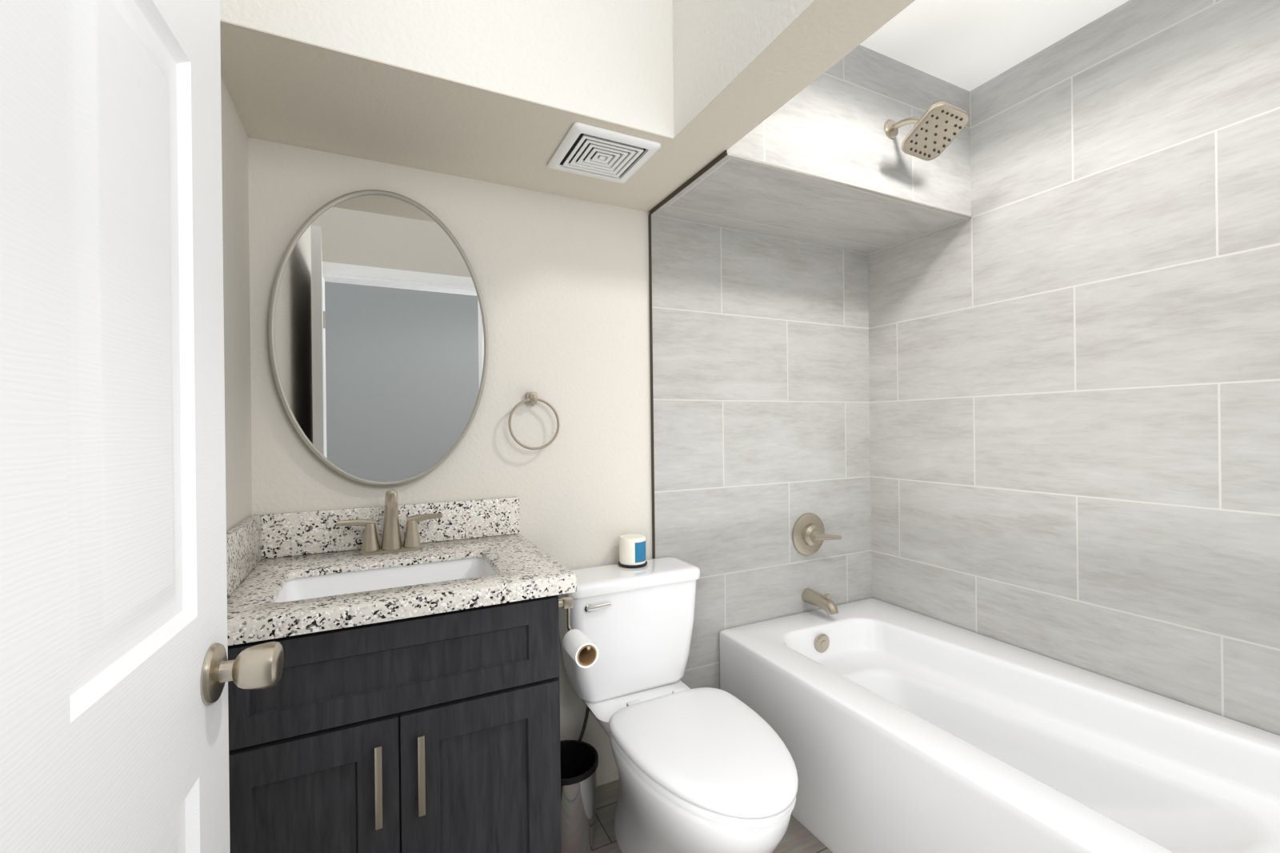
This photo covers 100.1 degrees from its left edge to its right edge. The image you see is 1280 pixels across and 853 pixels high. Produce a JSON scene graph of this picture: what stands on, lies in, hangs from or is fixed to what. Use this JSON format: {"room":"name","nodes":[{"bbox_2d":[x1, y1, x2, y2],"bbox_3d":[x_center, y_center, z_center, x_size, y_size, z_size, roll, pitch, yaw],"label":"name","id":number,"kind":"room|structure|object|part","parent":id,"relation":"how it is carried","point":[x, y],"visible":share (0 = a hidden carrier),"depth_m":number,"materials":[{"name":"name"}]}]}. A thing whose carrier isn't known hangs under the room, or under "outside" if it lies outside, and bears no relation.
{"room":"bathroom","nodes":[
{"label":"bathroom","id":0,"kind":"room"},
{"bbox_2d":[0,0,230,852],"bbox_3d":[-0.431,0.208,0.356,0.035,2.010,0.805,-1,0,-22],"label":"door leaf","id":1,"kind":"structure","parent":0,"point":[114,580],"depth_m":0.47,"materials":[{"name":"white wood"}]},
{"bbox_2d":[220,76,251,531],"bbox_3d":[-0.715,0.008,0.656,0.120,2.440,1.600,-1,0,-26],"label":"wall","id":2,"kind":"structure","parent":0,"point":[234,138],"depth_m":1.26,"materials":[{"name":"grey paint"}]},
{"bbox_3d":[0.129,0.167,0.112,0.954,2.102,0.154,-1,0,-26],"label":"door","id":3,"kind":"structure","parent":2,"relation":"in","visible":0},
{"bbox_2d":[200,641,283,705],"bbox_3d":[-0.507,0.312,0.692,0.075,0.073,0.073,-1,0,-22],"label":"door knob","id":4,"kind":"object","parent":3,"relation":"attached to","point":[261,666],"visible":1,"depth_m":0.68,"materials":[{"name":"silver metal"}]},
{"bbox_2d":[220,0,674,137],"bbox_3d":[0.098,-0.996,1.696,2.280,0.450,0.462,-1,0,-26],"label":"wall","id":5,"kind":"structure","parent":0,"point":[609,60],"depth_m":1.25,"materials":[{"name":"beige paint"}]},
{"bbox_2d":[248,137,651,786],"bbox_3d":[-0.018,0.000,1.957,2.520,2.440,0.120,-1,0,-26],"label":"wall","id":6,"kind":"structure","parent":0,"point":[563,281],"depth_m":1.73,"materials":[{"name":"beige paint"}]},
{"bbox_2d":[268,189,487,485],"bbox_3d":[-0.720,-0.249,1.528,0.559,0.835,0.030,-1,0,-26],"label":"oval mirror","id":7,"kind":"object","parent":6,"relation":"attached to","point":[378,330],"visible":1,"depth_m":1.51,"materials":[{"name":"silver glass"}]},
{"bbox_2d":[261,496,519,558],"bbox_3d":[-0.693,0.283,1.541,0.689,0.114,0.020,-1,0,-26],"label":"backsplash","id":8,"kind":"structure","parent":6,"relation":"attached to","point":[288,534],"depth_m":1.51,"materials":[{"name":"stone"}]},
{"bbox_2d":[508,392,559,449],"bbox_3d":[-0.339,-0.018,1.702,0.164,0.184,0.050,-1,0,-26],"label":"towel ring","id":9,"kind":"object","parent":6,"relation":"attached to","point":[532,398],"visible":1,"depth_m":1.69,"materials":[{"name":"silver metal"}]},
{"bbox_3d":[-0.346,-0.090,1.716,0.032,0.040,0.020,-1,0,-26],"label":"post","id":10,"kind":"part","parent":9,"relation":"part of","materials":[{"name":"silver metal"}]},
{"bbox_2d":[651,214,871,688],"bbox_3d":[0.536,0.226,2.156,1.090,1.975,0.012,-1,0,-26],"label":"wall tile","id":11,"kind":"structure","parent":6,"relation":"attached to","point":[761,361],"depth_m":2.11,"materials":[{"name":"grey tile"}]},
{"bbox_2d":[792,512,841,555],"bbox_3d":[0.725,0.446,2.195,0.193,0.174,0.081,-1,0,-26],"label":"shower valve","id":12,"kind":"object","parent":11,"relation":"attached to","point":[808,534],"visible":1,"depth_m":2.19,"materials":[{"name":"silver metal"}]},
{"bbox_3d":[0.712,0.446,2.198,0.174,0.174,0.065,-1,0,-26],"label":"valve plate","id":13,"kind":"part","parent":12,"relation":"part of","materials":[{"name":"silver metal"}]},
{"bbox_3d":[0.763,0.448,2.188,0.130,0.035,0.035,-1,0,-26],"label":"valve lever","id":14,"kind":"part","parent":12,"relation":"part of","materials":[{"name":"silver metal"}]},
{"bbox_2d":[801,588,838,615],"bbox_3d":[0.728,0.702,2.151,0.060,0.079,0.159,-1,0,-26],"label":"tub spout","id":15,"kind":"object","parent":11,"relation":"attached to","point":[810,596],"visible":1,"depth_m":2.13,"materials":[{"name":"silver metal"}]},
{"bbox_2d":[648,149,971,558],"bbox_3d":[0.637,0.219,1.947,1.094,1.987,0.476,-1,0,-26],"label":"trim","id":16,"kind":"structure","parent":6,"relation":"attached to","point":[724,154],"depth_m":1.89,"materials":[{"name":"brown metal"}]},
{"bbox_2d":[220,19,722,211],"bbox_3d":[-0.393,-0.764,1.453,1.178,0.003,0.462,-1,0,-26],"label":"ceiling soffit","id":17,"kind":"structure","parent":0,"point":[283,90],"depth_m":1.34,"materials":[{"name":"beige paint"}]},
{"bbox_2d":[547,122,660,183],"bbox_3d":[-0.107,-0.760,1.512,0.250,0.010,0.250,-1,0,-26],"label":"ceiling vent","id":18,"kind":"object","parent":17,"relation":"in","point":[586,150],"visible":1,"depth_m":1.49,"materials":[{"name":"white plastic"}]},
{"bbox_2d":[591,779,832,852],"bbox_3d":[0.236,1.267,0.476,3.400,0.100,2.990,-1,0,-26],"label":"floor","id":19,"kind":"structure","parent":0,"point":[797,838],"depth_m":1.60,"materials":[{"name":"grey tile"}]},
{"bbox_2d":[226,488,598,852],"bbox_3d":[-0.542,0.695,1.287,0.725,1.063,0.606,-1,0,-26],"label":"vanity","id":20,"kind":"object","parent":19,"relation":"on","point":[414,706],"visible":0.99,"depth_m":1.11,"materials":[{"name":"black wood"}]},
{"bbox_3d":[-0.618,0.841,0.999,0.311,0.529,0.019,-1,0,-26],"label":"door","id":21,"kind":"part","parent":20,"relation":"part of","materials":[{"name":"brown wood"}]},
{"bbox_3d":[-0.502,0.686,1.030,0.013,0.156,0.030,-1,0,-26],"label":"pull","id":22,"kind":"part","parent":20,"relation":"part of","materials":[{"name":"silver metal"}]},
{"bbox_3d":[-0.474,0.476,1.072,0.642,0.178,0.019,-1,0,-26],"label":"drawer","id":23,"kind":"part","parent":20,"relation":"part of","materials":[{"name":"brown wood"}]},
{"bbox_2d":[227,533,576,645],"bbox_3d":[-0.572,0.358,1.303,0.693,0.038,0.554,-1,0,-26],"label":"countertop","id":24,"kind":"structure","parent":20,"relation":"on","point":[523,570],"depth_m":1.14,"materials":[{"name":"stone"}]},
{"bbox_2d":[274,557,495,602],"bbox_3d":[-0.570,0.427,1.243,0.490,0.144,0.300,-1,0,-26],"label":"sink","id":25,"kind":"object","parent":24,"relation":"in","point":[335,581],"depth_m":1.34,"materials":[{"name":"white ceramic"}]},
{"bbox_2d":[336,488,442,555],"bbox_3d":[-0.660,0.252,1.425,0.260,0.174,0.140,-1,0,-26],"label":"faucet","id":26,"kind":"object","parent":24,"relation":"on","point":[391,538],"depth_m":1.44,"materials":[{"name":"silver metal"}]},
{"bbox_3d":[-0.434,0.685,1.063,0.013,0.156,0.030,-1,0,-26],"label":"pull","id":27,"kind":"part","parent":20,"relation":"part of","materials":[{"name":"silver metal"}]},
{"bbox_3d":[-0.329,0.837,1.142,0.327,0.529,0.019,-1,0,-26],"label":"door","id":28,"kind":"part","parent":20,"relation":"part of","materials":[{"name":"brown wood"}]},
{"bbox_2d":[560,740,598,852],"bbox_3d":[-0.215,1.095,1.564,0.191,0.253,0.191,-1,0,-26],"label":"trash can","id":29,"kind":"object","parent":19,"relation":"on","point":[579,759],"visible":0.64,"depth_m":1.51,"materials":[{"name":"silver metal"}]},
{"bbox_2d":[558,556,798,852],"bbox_3d":[0.089,0.841,1.470,0.483,0.755,0.840,-1,0,-26],"label":"toilet","id":30,"kind":"object","parent":19,"relation":"on","point":[699,770],"visible":0.84,"depth_m":1.41,"materials":[{"name":"white ceramic"}]},
{"bbox_3d":[-0.125,0.537,1.595,0.080,0.024,0.018,-1,0,-26],"label":"trip lever","id":31,"kind":"part","parent":30,"relation":"part of","materials":[{"name":"silver metal"}]},
{"bbox_3d":[-0.040,0.671,1.751,0.444,0.334,0.192,-1,0,-26],"label":"tank","id":32,"kind":"part","parent":30,"relation":"part of","materials":[{"name":"white ceramic"}]},
{"bbox_3d":[-0.041,0.485,1.747,0.464,0.038,0.202,-1,0,-26],"label":"tank lid","id":33,"kind":"part","parent":30,"relation":"part of","materials":[{"name":"white ceramic"}]},
{"bbox_2d":[618,533,647,567],"bbox_3d":[-0.025,0.416,1.804,0.098,0.096,0.098,-1,0,-26],"label":"candle","id":34,"kind":"object","parent":30,"relation":"on","point":[632,546],"visible":1,"depth_m":1.77,"materials":[{"name":"white wax"}]},
{"bbox_3d":[0.128,1.020,1.419,0.374,0.397,0.683,-1,0,-26],"label":"bowl","id":35,"kind":"part","parent":30,"relation":"part of","materials":[{"name":"white ceramic"}]},
{"bbox_3d":[0.171,0.810,1.326,0.380,0.018,0.500,-1,0,-26],"label":"seat","id":36,"kind":"part","parent":30,"relation":"part of","materials":[{"name":"white plastic"}]},
{"bbox_3d":[0.171,0.785,1.325,0.388,0.030,0.507,-1,0,-26],"label":"seat lid","id":37,"kind":"part","parent":30,"relation":"part of","materials":[{"name":"white plastic"}]},
{"bbox_2d":[719,598,1279,852],"bbox_3d":[1.014,0.983,1.500,0.823,0.450,1.573,-1,0,-26],"label":"bathtub","id":38,"kind":"object","parent":19,"relation":"on","point":[903,730],"visible":1,"depth_m":1.46,"materials":[{"name":"white ceramic"}]},
{"bbox_2d":[672,0,814,136],"bbox_3d":[0.413,-1.000,0.959,0.163,0.450,1.138,-1,0,-26],"label":"wall","id":39,"kind":"structure","parent":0,"point":[714,41],"depth_m":1.26,"materials":[{"name":"beige paint"}]},
{"bbox_2d":[674,0,915,151],"bbox_3d":[0.415,-0.774,0.959,0.163,0.003,1.138,-1,0,-26],"label":"ceiling beam","id":40,"kind":"structure","parent":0,"point":[826,31],"depth_m":1.15,"materials":[{"name":"beige paint"}]},
{"bbox_2d":[652,156,967,254],"bbox_3d":[0.627,-0.769,1.948,1.090,0.012,0.450,-1,0,-26],"label":"soffit","id":41,"kind":"object","parent":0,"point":[733,194],"depth_m":1.90,"materials":[{"name":"grey tile"}]},
{"bbox_2d":[725,44,971,218],"bbox_3d":[0.726,-0.996,1.741,1.090,0.465,0.012,-1,0,-26],"label":"tiled wall","id":42,"kind":"structure","parent":0,"point":[833,129],"depth_m":1.74,"materials":[{"name":"grey tile"}]},
{"bbox_2d":[884,101,968,160],"bbox_3d":[0.894,-0.941,1.694,0.160,0.162,0.221,-1,0,-26],"label":"shower head","id":43,"kind":"object","parent":42,"relation":"attached to","point":[932,133],"visible":1,"depth_m":1.66},
{"bbox_3d":[0.871,-0.967,1.726,0.027,0.067,0.132,-1,0,-26],"label":"arm","id":44,"kind":"part","parent":43,"relation":"part of","materials":[{"name":"silver metal"}]},
{"bbox_2d":[860,0,1129,91],"bbox_3d":[0.206,-1.273,0.476,3.400,0.100,2.990,-1,0,-26],"label":"ceiling","id":45,"kind":"structure","parent":0,"point":[964,44],"depth_m":1.68,"materials":[{"name":"white paint"}]},
{"bbox_3d":[1.464,-0.018,1.662,0.120,2.440,1.720,-1,0,-26],"label":"wall","id":46,"kind":"structure","parent":0,"visible":0},
{"bbox_2d":[868,0,1279,735],"bbox_3d":[1.379,-0.017,1.687,0.012,2.440,1.600,-1,0,-26],"label":"wall tile","id":47,"kind":"structure","parent":46,"relation":"attached to","point":[1074,378],"depth_m":1.61,"materials":[{"name":"grey tile"}]}
]}

